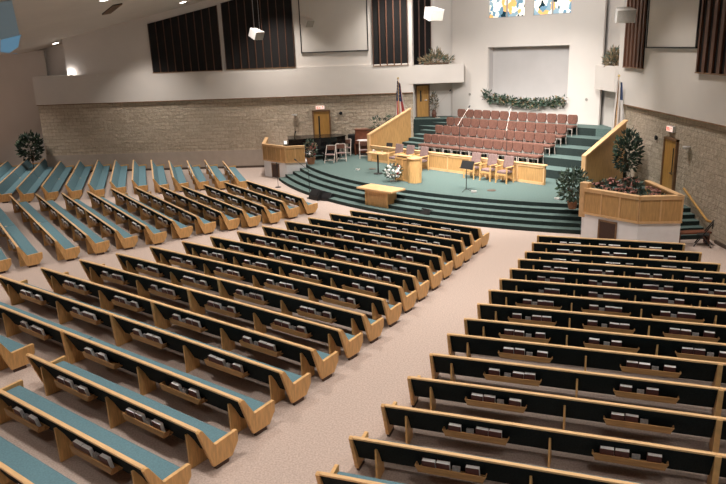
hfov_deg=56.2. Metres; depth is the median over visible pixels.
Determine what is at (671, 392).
pew
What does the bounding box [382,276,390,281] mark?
hymnal
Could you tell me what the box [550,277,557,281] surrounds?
hymnal
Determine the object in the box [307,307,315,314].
hymnal
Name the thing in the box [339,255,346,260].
hymnal
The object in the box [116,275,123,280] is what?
hymnal
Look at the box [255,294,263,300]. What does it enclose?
hymnal
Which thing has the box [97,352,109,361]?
hymnal
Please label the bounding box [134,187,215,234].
pew
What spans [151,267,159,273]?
hymnal
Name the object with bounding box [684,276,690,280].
hymnal
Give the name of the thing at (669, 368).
hymnal
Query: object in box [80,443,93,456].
hymnal
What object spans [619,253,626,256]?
hymnal
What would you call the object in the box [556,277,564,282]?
hymnal
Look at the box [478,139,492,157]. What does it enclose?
chair
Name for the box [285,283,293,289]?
hymnal
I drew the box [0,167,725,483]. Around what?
floor
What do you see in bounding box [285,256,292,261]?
hymnal
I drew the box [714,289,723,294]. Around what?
hymnal
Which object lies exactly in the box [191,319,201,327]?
hymnal
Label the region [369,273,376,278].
hymnal
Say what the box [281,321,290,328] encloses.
hymnal
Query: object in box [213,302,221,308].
hymnal
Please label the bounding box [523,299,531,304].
hymnal
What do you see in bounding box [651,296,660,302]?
hymnal
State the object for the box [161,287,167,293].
hymnal
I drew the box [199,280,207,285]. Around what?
hymnal
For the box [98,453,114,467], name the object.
hymnal
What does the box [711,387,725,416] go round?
pew
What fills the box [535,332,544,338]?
hymnal
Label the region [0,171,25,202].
pew
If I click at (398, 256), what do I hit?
hymnal
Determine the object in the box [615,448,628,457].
hymnal
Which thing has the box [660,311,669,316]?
hymnal
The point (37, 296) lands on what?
hymnal
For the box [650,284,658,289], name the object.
hymnal
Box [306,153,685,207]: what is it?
stage platform
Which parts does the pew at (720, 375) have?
panel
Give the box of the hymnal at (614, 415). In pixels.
[611,411,623,420]
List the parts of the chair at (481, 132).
backrest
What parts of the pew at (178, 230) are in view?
rail, panel, seat, panel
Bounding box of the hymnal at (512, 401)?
[509,398,520,406]
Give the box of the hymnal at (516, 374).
[512,371,523,378]
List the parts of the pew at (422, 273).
rail, panel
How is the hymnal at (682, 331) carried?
in the pew at (559, 318)
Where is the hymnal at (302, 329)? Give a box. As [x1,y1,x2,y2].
[297,325,306,333]
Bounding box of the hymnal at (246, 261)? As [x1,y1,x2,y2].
[244,259,251,264]
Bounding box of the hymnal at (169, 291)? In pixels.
[167,289,175,295]
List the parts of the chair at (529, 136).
backrest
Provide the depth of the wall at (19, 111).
56.67 m
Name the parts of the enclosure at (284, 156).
opening frame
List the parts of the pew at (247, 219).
rail, panel, panel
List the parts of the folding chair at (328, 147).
backrest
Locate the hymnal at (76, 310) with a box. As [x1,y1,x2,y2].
[71,307,79,314]
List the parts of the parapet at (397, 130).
newel post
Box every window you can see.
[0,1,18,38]
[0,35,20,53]
[489,0,524,18]
[534,0,571,15]
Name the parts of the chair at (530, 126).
backrest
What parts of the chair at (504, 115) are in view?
backrest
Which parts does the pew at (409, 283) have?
rail, panel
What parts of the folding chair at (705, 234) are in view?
seat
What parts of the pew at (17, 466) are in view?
panel, rail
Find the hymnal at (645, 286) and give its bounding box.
[643,284,651,289]
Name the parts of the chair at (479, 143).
seat, backrest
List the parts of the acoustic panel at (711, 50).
sill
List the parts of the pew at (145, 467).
panel, rail, panel, panel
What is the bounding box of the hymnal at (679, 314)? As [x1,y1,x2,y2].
[677,312,686,317]
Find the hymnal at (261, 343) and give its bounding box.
[258,340,266,347]
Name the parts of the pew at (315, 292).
panel, rail, panel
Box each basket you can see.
[303,138,317,164]
[306,157,314,164]
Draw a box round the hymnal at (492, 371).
[489,368,499,375]
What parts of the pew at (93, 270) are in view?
panel, rail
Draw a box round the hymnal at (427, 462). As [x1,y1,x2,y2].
[421,457,435,467]
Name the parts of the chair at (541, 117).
backrest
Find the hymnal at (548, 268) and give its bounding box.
[543,266,550,270]
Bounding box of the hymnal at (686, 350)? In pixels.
[681,347,692,353]
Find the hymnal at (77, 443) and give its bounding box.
[72,439,83,450]
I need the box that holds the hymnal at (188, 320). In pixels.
[185,317,192,324]
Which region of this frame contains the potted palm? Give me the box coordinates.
[367,114,394,130]
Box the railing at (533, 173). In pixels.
[370,145,547,184]
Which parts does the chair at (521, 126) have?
backrest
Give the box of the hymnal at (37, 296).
[34,294,43,300]
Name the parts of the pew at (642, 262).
rail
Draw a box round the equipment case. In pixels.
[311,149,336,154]
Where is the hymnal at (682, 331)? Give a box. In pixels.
[680,329,690,335]
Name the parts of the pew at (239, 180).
seat, panel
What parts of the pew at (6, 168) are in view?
backrest, seat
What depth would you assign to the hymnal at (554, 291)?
23.16 m
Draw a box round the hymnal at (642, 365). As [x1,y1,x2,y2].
[638,362,649,368]
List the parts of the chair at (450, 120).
backrest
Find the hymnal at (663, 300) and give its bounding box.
[660,297,667,302]
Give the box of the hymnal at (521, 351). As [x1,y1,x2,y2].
[514,347,524,354]
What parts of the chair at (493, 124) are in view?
backrest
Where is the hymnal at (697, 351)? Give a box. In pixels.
[693,348,704,355]
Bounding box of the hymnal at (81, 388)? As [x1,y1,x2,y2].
[77,385,90,395]
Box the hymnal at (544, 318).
[542,316,550,321]
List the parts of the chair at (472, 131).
backrest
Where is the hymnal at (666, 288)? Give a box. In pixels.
[663,285,672,290]
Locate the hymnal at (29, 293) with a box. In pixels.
[26,290,32,296]
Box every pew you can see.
[0,161,17,179]
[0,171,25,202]
[0,208,14,225]
[0,222,42,267]
[0,248,11,273]
[0,275,137,327]
[0,302,92,343]
[0,335,34,371]
[0,379,190,483]
[0,436,76,483]
[9,195,46,222]
[13,158,39,177]
[16,171,45,202]
[25,353,237,468]
[28,214,79,260]
[32,158,53,178]
[35,194,74,219]
[40,267,153,314]
[41,172,65,200]
[52,161,73,178]
[57,211,109,254]
[60,330,274,435]
[61,193,101,218]
[65,171,86,198]
[73,160,92,177]
[79,259,189,302]
[84,209,137,249]
[86,191,166,244]
[87,160,110,195]
[109,160,128,195]
[109,313,310,405]
[110,188,192,239]
[115,253,218,291]
[131,160,147,193]
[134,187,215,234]
[149,246,401,326]
[150,160,168,193]
[150,300,337,380]
[159,186,239,230]
[168,160,188,191]
[181,185,260,227]
[182,241,416,312]
[186,160,208,190]
[187,288,362,359]
[203,184,281,224]
[204,160,228,189]
[210,236,429,301]
[217,278,383,343]
[222,161,248,187]
[223,182,299,218]
[237,231,442,290]
[246,180,317,214]
[262,226,452,279]
[284,220,463,269]
[308,217,472,262]
[315,464,403,483]
[329,213,481,254]
[349,431,642,483]
[350,210,488,248]
[381,401,718,474]
[407,375,719,437]
[429,353,720,407]
[447,333,719,381]
[464,318,725,362]
[477,303,725,342]
[488,289,725,324]
[499,278,725,308]
[509,268,725,295]
[518,258,725,283]
[525,251,720,271]
[532,242,701,261]
[537,235,684,250]
[707,453,725,483]
[709,417,725,452]
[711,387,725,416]
[712,362,725,386]
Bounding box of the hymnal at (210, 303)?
[207,300,213,306]
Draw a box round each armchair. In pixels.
[387,144,403,164]
[402,145,414,154]
[413,146,428,169]
[463,152,481,179]
[479,154,497,181]
[495,155,514,183]
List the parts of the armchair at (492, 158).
seat, leg, backrest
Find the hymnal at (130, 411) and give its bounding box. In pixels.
[125,407,136,417]
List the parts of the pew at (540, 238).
rail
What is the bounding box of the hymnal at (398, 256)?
[396,254,402,259]
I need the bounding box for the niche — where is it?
[489,45,568,99]
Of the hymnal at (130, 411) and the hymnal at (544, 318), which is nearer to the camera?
the hymnal at (130, 411)
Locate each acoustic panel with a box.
[147,5,222,72]
[220,0,295,69]
[371,0,407,66]
[413,0,430,64]
[622,0,647,68]
[695,0,725,75]
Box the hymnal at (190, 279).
[188,277,195,282]
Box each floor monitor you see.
[309,188,325,200]
[321,192,333,200]
[420,208,432,214]
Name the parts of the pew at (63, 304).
panel, rail, seat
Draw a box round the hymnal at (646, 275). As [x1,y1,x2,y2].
[641,273,649,277]
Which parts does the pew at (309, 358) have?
joint panel, rail, panel, seat, panel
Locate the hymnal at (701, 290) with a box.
[699,288,707,293]
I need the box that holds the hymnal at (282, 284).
[279,281,285,287]
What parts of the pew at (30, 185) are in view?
rail, panel, backrest, seat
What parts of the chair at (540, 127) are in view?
backrest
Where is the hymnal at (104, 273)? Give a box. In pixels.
[102,271,108,276]
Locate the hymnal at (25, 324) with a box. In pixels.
[20,320,28,328]
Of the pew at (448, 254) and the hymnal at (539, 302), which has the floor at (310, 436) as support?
the pew at (448, 254)
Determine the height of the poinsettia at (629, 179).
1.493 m
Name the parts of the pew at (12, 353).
seat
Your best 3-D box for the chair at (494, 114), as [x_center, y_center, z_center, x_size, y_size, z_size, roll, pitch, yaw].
[9.217,-8.643,48.310,0.701,1.303,0.720,-16,21,-40]
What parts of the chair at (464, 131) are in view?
backrest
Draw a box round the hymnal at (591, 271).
[588,269,595,273]
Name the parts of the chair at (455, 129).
backrest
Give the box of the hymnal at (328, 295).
[325,292,332,298]
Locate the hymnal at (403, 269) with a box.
[399,267,407,272]
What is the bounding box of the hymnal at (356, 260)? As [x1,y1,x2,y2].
[352,258,359,262]
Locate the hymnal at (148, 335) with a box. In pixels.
[145,333,153,340]
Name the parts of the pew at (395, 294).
panel, rail, panel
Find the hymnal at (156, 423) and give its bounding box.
[152,418,165,431]
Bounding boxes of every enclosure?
[262,137,312,177]
[579,180,684,242]
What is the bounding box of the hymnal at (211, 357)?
[208,354,216,362]
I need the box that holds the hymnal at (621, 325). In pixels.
[619,323,629,329]
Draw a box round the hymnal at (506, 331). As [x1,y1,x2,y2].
[504,328,513,334]
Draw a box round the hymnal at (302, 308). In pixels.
[300,305,307,311]
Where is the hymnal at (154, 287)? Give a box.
[150,284,158,290]
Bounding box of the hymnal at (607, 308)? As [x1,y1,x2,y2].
[605,306,614,311]
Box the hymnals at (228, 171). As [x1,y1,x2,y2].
[0,165,295,233]
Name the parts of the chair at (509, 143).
seat, backrest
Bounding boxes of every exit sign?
[315,105,324,109]
[666,125,675,132]
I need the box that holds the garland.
[481,89,567,108]
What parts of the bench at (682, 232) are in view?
seat, leg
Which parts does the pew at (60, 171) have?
backrest, seat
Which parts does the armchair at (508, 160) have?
seat, backrest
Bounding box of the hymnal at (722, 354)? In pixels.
[718,351,725,357]
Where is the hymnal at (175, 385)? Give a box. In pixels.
[171,381,181,390]
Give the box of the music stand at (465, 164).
[459,160,473,191]
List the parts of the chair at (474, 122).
backrest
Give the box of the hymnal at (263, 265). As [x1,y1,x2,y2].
[261,263,268,268]
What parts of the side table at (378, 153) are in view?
stem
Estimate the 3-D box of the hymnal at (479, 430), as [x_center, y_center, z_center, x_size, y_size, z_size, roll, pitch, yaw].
[2.641,4.244,15.070,0.286,0.308,0.146,4,17,21]
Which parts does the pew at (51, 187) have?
panel, backrest, seat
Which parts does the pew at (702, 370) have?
panel, rail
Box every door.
[312,110,330,134]
[416,84,429,116]
[660,136,679,190]
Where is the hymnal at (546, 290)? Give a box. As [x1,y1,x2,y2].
[544,288,551,293]
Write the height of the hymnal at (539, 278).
0.304 m
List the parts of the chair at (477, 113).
backrest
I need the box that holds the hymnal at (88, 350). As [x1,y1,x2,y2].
[84,347,94,355]
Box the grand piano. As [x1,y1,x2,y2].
[283,129,345,156]
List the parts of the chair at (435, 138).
backrest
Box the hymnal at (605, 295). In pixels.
[603,293,610,297]
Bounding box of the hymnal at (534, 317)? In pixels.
[532,315,540,320]
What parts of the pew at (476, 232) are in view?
rail, panel, panel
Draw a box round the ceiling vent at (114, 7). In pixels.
[102,3,121,14]
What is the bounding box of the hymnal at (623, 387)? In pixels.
[619,384,631,391]
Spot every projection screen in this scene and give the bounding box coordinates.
[298,0,368,52]
[645,0,701,48]
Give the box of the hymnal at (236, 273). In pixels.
[232,271,239,276]
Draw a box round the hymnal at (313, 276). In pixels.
[310,274,318,279]
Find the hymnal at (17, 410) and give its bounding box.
[13,406,24,417]
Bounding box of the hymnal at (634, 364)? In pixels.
[626,360,637,367]
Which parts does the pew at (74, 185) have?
backrest, panel, seat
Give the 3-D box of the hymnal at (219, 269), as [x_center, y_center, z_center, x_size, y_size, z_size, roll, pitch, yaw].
[-5.646,1.144,26.795,0.301,0.325,0.155,9,20,35]
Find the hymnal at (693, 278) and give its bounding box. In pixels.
[690,276,698,281]
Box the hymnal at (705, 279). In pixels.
[703,277,711,281]
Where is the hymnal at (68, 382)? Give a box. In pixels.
[64,378,73,387]
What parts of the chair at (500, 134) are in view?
backrest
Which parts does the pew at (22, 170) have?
backrest, seat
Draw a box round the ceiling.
[0,0,205,53]
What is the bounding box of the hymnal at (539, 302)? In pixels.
[537,300,545,305]
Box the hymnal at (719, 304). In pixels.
[716,302,725,307]
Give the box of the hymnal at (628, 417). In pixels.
[625,413,638,422]
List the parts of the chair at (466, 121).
backrest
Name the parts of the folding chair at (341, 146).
backrest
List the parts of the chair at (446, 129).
backrest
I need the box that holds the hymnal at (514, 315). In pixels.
[512,313,521,318]
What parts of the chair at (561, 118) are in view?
backrest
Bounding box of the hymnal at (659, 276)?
[653,274,661,278]
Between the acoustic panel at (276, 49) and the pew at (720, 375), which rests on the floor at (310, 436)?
the pew at (720, 375)
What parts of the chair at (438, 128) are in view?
backrest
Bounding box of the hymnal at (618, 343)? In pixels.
[611,340,621,346]
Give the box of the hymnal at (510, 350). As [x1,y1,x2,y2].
[503,347,513,353]
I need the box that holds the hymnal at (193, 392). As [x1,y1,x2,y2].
[188,387,200,398]
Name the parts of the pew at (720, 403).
panel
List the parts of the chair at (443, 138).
seat, backrest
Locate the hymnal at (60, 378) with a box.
[56,375,65,384]
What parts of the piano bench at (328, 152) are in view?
seat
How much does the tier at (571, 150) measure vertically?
0.450 m
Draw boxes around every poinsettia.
[591,178,613,187]
[598,184,612,189]
[604,175,623,188]
[607,180,627,190]
[614,187,629,193]
[620,174,644,191]
[622,180,644,192]
[624,185,643,194]
[629,190,642,194]
[640,186,658,194]
[644,189,665,194]
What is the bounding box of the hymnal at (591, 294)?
[588,291,596,296]
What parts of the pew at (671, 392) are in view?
panel, rail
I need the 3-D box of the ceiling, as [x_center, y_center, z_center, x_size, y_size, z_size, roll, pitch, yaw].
[-14.687,-9.791,24.076,63.800,5.950,68.000,-2,16,0]
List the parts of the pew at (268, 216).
rail, panel, panel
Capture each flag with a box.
[396,77,405,115]
[611,74,624,129]
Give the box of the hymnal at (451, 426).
[448,422,461,431]
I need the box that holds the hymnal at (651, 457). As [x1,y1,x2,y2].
[646,452,661,462]
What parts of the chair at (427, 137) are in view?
backrest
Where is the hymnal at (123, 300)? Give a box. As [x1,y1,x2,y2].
[119,297,126,303]
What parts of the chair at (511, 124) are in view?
backrest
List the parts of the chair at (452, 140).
backrest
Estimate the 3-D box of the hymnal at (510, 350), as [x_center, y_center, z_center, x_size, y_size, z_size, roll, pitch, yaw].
[4.059,3.072,18.952,0.284,0.308,0.162,4,17,21]
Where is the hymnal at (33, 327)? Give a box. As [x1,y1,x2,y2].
[30,325,37,331]
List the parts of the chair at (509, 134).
backrest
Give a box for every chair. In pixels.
[324,145,336,162]
[335,143,346,160]
[341,139,350,155]
[359,141,367,156]
[418,134,431,150]
[426,134,439,151]
[430,125,442,143]
[434,135,447,152]
[438,125,451,144]
[443,117,454,134]
[443,136,456,153]
[446,126,458,144]
[451,137,465,154]
[455,117,462,126]
[457,109,465,118]
[458,127,468,146]
[460,137,474,155]
[463,118,470,136]
[463,127,476,147]
[466,109,473,117]
[466,118,479,136]
[469,110,481,127]
[469,138,483,156]
[472,128,485,147]
[477,110,490,128]
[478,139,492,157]
[480,119,488,137]
[481,129,495,149]
[486,111,499,128]
[488,140,502,159]
[489,120,497,138]
[490,129,504,150]
[495,120,506,139]
[497,141,512,159]
[500,111,508,129]
[503,130,514,151]
[507,111,517,130]
[507,121,515,139]
[507,142,522,161]
[509,131,524,151]
[511,121,525,140]
[516,112,526,122]
[518,143,533,162]
[519,132,534,153]
[524,122,535,141]
[526,112,536,122]
[528,144,543,163]
[529,132,544,154]
[536,113,546,132]
[536,123,545,142]
[543,133,555,155]
[545,123,555,143]
[546,113,556,124]
[551,124,566,145]
[552,114,566,133]
[562,115,577,135]
[693,220,714,247]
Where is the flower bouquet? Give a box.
[382,161,402,181]
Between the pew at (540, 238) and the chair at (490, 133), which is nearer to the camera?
the pew at (540, 238)
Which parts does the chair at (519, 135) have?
backrest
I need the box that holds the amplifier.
[348,134,354,153]
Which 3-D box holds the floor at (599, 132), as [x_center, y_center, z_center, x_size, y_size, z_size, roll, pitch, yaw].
[14.778,-6.062,45.406,3.000,3.400,7.700,-2,16,0]
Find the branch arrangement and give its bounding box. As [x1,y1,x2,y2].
[430,91,438,116]
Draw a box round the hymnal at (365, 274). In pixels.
[362,272,369,277]
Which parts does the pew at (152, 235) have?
rail, panel, seat, panel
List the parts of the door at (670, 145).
vision panel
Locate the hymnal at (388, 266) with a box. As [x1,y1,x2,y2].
[386,264,393,269]
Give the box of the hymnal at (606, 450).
[600,445,613,455]
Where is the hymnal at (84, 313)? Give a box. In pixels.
[82,311,89,317]
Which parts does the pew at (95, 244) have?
joint panel, rail, panel, seat, panel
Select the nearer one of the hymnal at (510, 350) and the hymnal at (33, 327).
the hymnal at (510, 350)
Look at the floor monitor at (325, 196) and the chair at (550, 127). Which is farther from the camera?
the chair at (550, 127)
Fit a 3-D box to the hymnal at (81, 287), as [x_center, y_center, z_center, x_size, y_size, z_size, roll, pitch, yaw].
[-10.419,1.751,25.284,0.303,0.328,0.164,10,20,37]
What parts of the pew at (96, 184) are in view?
rail, panel, backrest, seat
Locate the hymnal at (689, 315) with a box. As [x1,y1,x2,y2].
[687,313,695,318]
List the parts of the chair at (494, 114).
backrest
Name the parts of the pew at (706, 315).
panel, rail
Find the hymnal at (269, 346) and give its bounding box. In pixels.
[265,342,276,351]
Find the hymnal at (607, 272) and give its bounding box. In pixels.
[605,270,613,274]
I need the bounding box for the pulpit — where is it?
[393,154,421,182]
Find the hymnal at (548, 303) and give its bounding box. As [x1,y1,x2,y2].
[545,300,553,306]
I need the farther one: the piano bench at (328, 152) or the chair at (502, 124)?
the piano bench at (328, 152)
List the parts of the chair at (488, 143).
seat, backrest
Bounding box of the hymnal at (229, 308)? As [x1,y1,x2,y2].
[227,305,235,312]
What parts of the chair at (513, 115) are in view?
backrest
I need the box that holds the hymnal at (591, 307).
[589,304,597,309]
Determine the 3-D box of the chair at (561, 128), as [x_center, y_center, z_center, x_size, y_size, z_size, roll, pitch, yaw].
[12.472,-6.809,43.252,0.701,1.303,0.720,-16,21,-40]
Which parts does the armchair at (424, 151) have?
backrest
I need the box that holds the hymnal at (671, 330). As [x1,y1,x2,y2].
[669,327,679,334]
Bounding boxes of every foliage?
[417,46,454,64]
[602,45,619,66]
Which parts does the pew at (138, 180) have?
backrest, panel, seat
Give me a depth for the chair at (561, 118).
44.48 m
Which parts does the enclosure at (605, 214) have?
corner post, opening frame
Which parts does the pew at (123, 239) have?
joint panel, rail, panel, seat, panel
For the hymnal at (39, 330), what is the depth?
21.30 m
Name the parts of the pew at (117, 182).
rail, backrest, panel, seat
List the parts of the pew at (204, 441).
panel, rail, panel, seat, panel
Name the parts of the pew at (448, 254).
rail, panel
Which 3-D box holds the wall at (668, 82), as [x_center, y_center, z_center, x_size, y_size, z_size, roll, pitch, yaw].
[15.642,-5.984,15.829,0.680,9.230,49.400,-2,16,0]
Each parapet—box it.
[367,108,411,160]
[581,120,627,187]
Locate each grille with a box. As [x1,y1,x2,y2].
[255,32,264,39]
[306,21,314,26]
[309,188,319,196]
[321,192,330,197]
[430,10,443,20]
[616,10,635,22]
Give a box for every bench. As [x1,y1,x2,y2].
[322,151,337,161]
[679,230,711,244]
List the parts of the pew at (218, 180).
seat, panel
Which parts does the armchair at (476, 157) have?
backrest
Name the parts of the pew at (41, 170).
backrest, seat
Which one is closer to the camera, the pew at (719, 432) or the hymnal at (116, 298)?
the pew at (719, 432)
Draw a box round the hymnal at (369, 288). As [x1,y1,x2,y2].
[366,286,374,291]
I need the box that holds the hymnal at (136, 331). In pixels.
[132,328,142,336]
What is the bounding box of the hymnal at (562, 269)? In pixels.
[559,267,567,271]
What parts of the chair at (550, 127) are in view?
backrest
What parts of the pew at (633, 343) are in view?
panel, rail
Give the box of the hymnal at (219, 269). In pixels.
[216,267,223,272]
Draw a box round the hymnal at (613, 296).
[611,293,619,298]
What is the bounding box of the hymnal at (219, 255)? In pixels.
[217,253,223,258]
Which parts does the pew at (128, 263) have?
panel, rail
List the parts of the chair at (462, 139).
backrest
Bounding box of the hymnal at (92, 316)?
[87,313,96,320]
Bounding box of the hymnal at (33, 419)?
[27,414,41,426]
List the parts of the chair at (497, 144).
seat, backrest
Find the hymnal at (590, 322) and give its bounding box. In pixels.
[587,320,596,325]
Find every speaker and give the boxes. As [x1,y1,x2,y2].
[248,0,264,39]
[300,0,314,26]
[424,7,443,20]
[614,0,636,22]
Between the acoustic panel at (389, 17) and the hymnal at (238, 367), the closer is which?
the hymnal at (238, 367)
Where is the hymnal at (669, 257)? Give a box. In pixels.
[667,256,675,259]
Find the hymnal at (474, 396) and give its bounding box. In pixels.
[471,392,482,400]
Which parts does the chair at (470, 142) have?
seat, backrest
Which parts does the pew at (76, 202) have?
rail, panel, seat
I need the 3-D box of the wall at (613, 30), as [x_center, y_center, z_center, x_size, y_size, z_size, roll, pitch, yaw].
[15.670,-11.498,44.995,0.800,14.000,11.500,-2,16,0]
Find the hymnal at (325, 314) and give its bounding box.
[322,311,331,318]
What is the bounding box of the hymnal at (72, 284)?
[69,281,75,287]
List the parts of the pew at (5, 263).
seat, panel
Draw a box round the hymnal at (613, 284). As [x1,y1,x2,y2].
[608,281,616,286]
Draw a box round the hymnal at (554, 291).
[551,288,559,293]
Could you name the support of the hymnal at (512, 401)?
in the pew at (650, 419)
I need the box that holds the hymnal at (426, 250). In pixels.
[425,248,431,253]
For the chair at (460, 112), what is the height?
1.303 m
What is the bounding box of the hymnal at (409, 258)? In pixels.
[406,256,413,261]
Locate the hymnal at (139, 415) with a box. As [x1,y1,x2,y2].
[134,410,145,422]
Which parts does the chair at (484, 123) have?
backrest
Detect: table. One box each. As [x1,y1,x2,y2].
[356,184,404,207]
[366,151,389,174]
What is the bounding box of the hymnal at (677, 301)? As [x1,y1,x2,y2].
[674,298,683,304]
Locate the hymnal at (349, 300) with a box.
[346,297,355,304]
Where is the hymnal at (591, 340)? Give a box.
[589,337,598,344]
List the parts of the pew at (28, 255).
rail, backrest, seat, panel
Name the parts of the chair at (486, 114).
backrest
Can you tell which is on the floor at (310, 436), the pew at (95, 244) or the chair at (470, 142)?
the pew at (95, 244)
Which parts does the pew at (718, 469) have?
panel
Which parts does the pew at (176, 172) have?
backrest, seat, panel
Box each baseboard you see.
[71,165,263,172]
[714,240,725,248]
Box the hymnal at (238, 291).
[236,289,244,295]
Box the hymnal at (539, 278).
[537,276,544,280]
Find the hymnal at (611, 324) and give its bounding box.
[609,322,618,328]
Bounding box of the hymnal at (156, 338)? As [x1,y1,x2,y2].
[152,335,162,343]
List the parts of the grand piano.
lid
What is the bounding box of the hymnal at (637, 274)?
[635,272,643,276]
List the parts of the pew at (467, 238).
rail, panel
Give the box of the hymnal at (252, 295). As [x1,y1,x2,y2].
[248,292,255,298]
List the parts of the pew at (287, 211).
rail, panel, panel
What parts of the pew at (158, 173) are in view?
backrest, panel, seat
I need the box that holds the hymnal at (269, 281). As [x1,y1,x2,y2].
[266,279,274,284]
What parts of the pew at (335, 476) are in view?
panel, panel, rail, seat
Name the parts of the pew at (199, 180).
backrest, seat, panel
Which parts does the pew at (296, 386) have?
joint panel, rail, panel, seat, panel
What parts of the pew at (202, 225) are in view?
rail, panel, seat, panel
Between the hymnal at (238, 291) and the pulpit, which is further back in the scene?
the pulpit
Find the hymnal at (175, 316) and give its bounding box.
[172,313,181,321]
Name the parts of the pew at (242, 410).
joint panel, rail, panel, seat, panel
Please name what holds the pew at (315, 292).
on the floor at (310, 436)
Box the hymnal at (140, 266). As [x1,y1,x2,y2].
[137,264,144,269]
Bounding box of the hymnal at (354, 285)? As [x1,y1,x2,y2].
[352,282,359,288]
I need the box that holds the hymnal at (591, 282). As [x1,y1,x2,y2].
[588,280,596,284]
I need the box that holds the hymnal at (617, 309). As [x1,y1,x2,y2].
[612,307,621,312]
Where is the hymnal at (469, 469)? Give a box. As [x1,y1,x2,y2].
[465,464,479,475]
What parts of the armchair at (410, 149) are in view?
backrest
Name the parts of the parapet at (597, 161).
newel post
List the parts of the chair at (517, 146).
seat, backrest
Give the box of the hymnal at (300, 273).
[298,271,305,276]
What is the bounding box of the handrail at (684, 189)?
[683,188,710,222]
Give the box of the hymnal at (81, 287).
[78,284,86,290]
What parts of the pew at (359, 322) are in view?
joint panel, rail, panel, panel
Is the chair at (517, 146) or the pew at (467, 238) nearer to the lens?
the pew at (467, 238)
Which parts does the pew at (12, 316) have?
rail, panel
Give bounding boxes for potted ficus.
[14,129,44,168]
[612,126,644,186]
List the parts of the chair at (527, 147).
seat, backrest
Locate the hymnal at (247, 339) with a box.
[242,335,252,343]
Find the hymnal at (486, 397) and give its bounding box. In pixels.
[483,394,494,402]
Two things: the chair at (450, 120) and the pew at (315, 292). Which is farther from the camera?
the chair at (450, 120)
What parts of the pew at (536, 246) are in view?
rail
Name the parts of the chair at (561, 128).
seat, backrest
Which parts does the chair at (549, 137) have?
seat, backrest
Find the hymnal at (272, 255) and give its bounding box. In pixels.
[269,253,275,257]
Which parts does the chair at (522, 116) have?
backrest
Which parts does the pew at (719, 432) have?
panel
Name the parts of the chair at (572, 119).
seat, backrest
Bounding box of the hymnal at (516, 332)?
[514,330,523,336]
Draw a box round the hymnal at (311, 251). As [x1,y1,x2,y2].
[309,249,315,254]
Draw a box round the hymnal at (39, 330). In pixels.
[35,327,45,335]
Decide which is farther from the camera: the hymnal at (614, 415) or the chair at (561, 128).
the chair at (561, 128)
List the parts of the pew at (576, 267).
rail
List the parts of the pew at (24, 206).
rail, seat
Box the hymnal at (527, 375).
[524,372,534,379]
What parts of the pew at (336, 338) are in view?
joint panel, rail, panel, seat, panel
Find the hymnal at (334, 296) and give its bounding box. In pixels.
[332,294,339,300]
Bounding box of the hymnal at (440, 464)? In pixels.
[436,460,450,470]
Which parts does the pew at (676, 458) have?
panel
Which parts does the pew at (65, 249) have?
joint panel, rail, panel, seat, panel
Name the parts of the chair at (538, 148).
seat, backrest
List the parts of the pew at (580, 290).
panel, rail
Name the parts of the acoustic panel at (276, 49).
sill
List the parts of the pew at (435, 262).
rail, panel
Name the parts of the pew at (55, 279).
panel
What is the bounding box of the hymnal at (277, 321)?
[274,319,282,325]
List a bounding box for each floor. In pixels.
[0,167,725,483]
[413,117,444,133]
[596,124,610,136]
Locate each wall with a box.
[0,50,48,165]
[32,0,412,104]
[38,93,413,155]
[46,148,347,169]
[411,0,451,123]
[452,0,606,124]
[600,0,622,126]
[619,0,725,125]
[623,105,725,244]
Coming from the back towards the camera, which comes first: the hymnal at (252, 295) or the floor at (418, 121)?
the floor at (418, 121)
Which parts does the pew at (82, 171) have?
backrest, seat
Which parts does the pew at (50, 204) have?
rail, seat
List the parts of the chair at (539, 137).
backrest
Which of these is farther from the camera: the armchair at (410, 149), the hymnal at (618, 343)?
the armchair at (410, 149)
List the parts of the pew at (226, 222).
rail, panel, panel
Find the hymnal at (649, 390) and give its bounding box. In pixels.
[646,387,658,395]
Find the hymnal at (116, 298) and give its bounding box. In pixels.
[113,295,119,301]
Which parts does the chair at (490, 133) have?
backrest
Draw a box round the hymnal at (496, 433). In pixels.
[489,428,501,437]
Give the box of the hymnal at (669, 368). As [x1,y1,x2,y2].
[663,364,675,371]
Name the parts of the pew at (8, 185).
panel, backrest, seat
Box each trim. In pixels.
[37,92,412,105]
[407,64,463,83]
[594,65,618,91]
[623,104,725,127]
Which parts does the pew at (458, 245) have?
rail, panel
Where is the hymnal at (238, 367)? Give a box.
[232,362,243,372]
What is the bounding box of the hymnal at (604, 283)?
[602,281,608,285]
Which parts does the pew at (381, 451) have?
panel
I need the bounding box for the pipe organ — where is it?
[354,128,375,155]
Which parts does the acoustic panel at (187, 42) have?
sill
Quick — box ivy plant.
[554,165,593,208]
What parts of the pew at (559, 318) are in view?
panel, rail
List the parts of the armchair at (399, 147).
backrest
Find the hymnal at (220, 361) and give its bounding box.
[215,357,225,365]
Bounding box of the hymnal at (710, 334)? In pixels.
[703,331,714,337]
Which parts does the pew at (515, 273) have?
rail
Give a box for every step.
[279,177,580,233]
[285,174,580,227]
[293,171,581,220]
[300,167,578,213]
[409,137,427,142]
[420,129,443,134]
[432,122,454,125]
[680,218,698,225]
[680,225,703,229]
[680,234,701,239]
[682,212,694,218]
[683,206,690,211]
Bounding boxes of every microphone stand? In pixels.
[294,159,309,198]
[458,105,469,154]
[506,106,511,154]
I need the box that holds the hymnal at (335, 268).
[331,266,339,271]
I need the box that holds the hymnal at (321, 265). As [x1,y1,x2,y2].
[319,263,326,268]
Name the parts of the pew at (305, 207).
rail, panel, panel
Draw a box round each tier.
[402,141,626,168]
[414,133,626,159]
[419,125,602,146]
[425,116,611,135]
[546,165,624,178]
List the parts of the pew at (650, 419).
panel, rail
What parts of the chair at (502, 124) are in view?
backrest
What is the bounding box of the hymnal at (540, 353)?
[537,350,547,357]
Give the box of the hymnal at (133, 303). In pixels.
[130,300,138,307]
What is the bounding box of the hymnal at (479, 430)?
[475,426,488,435]

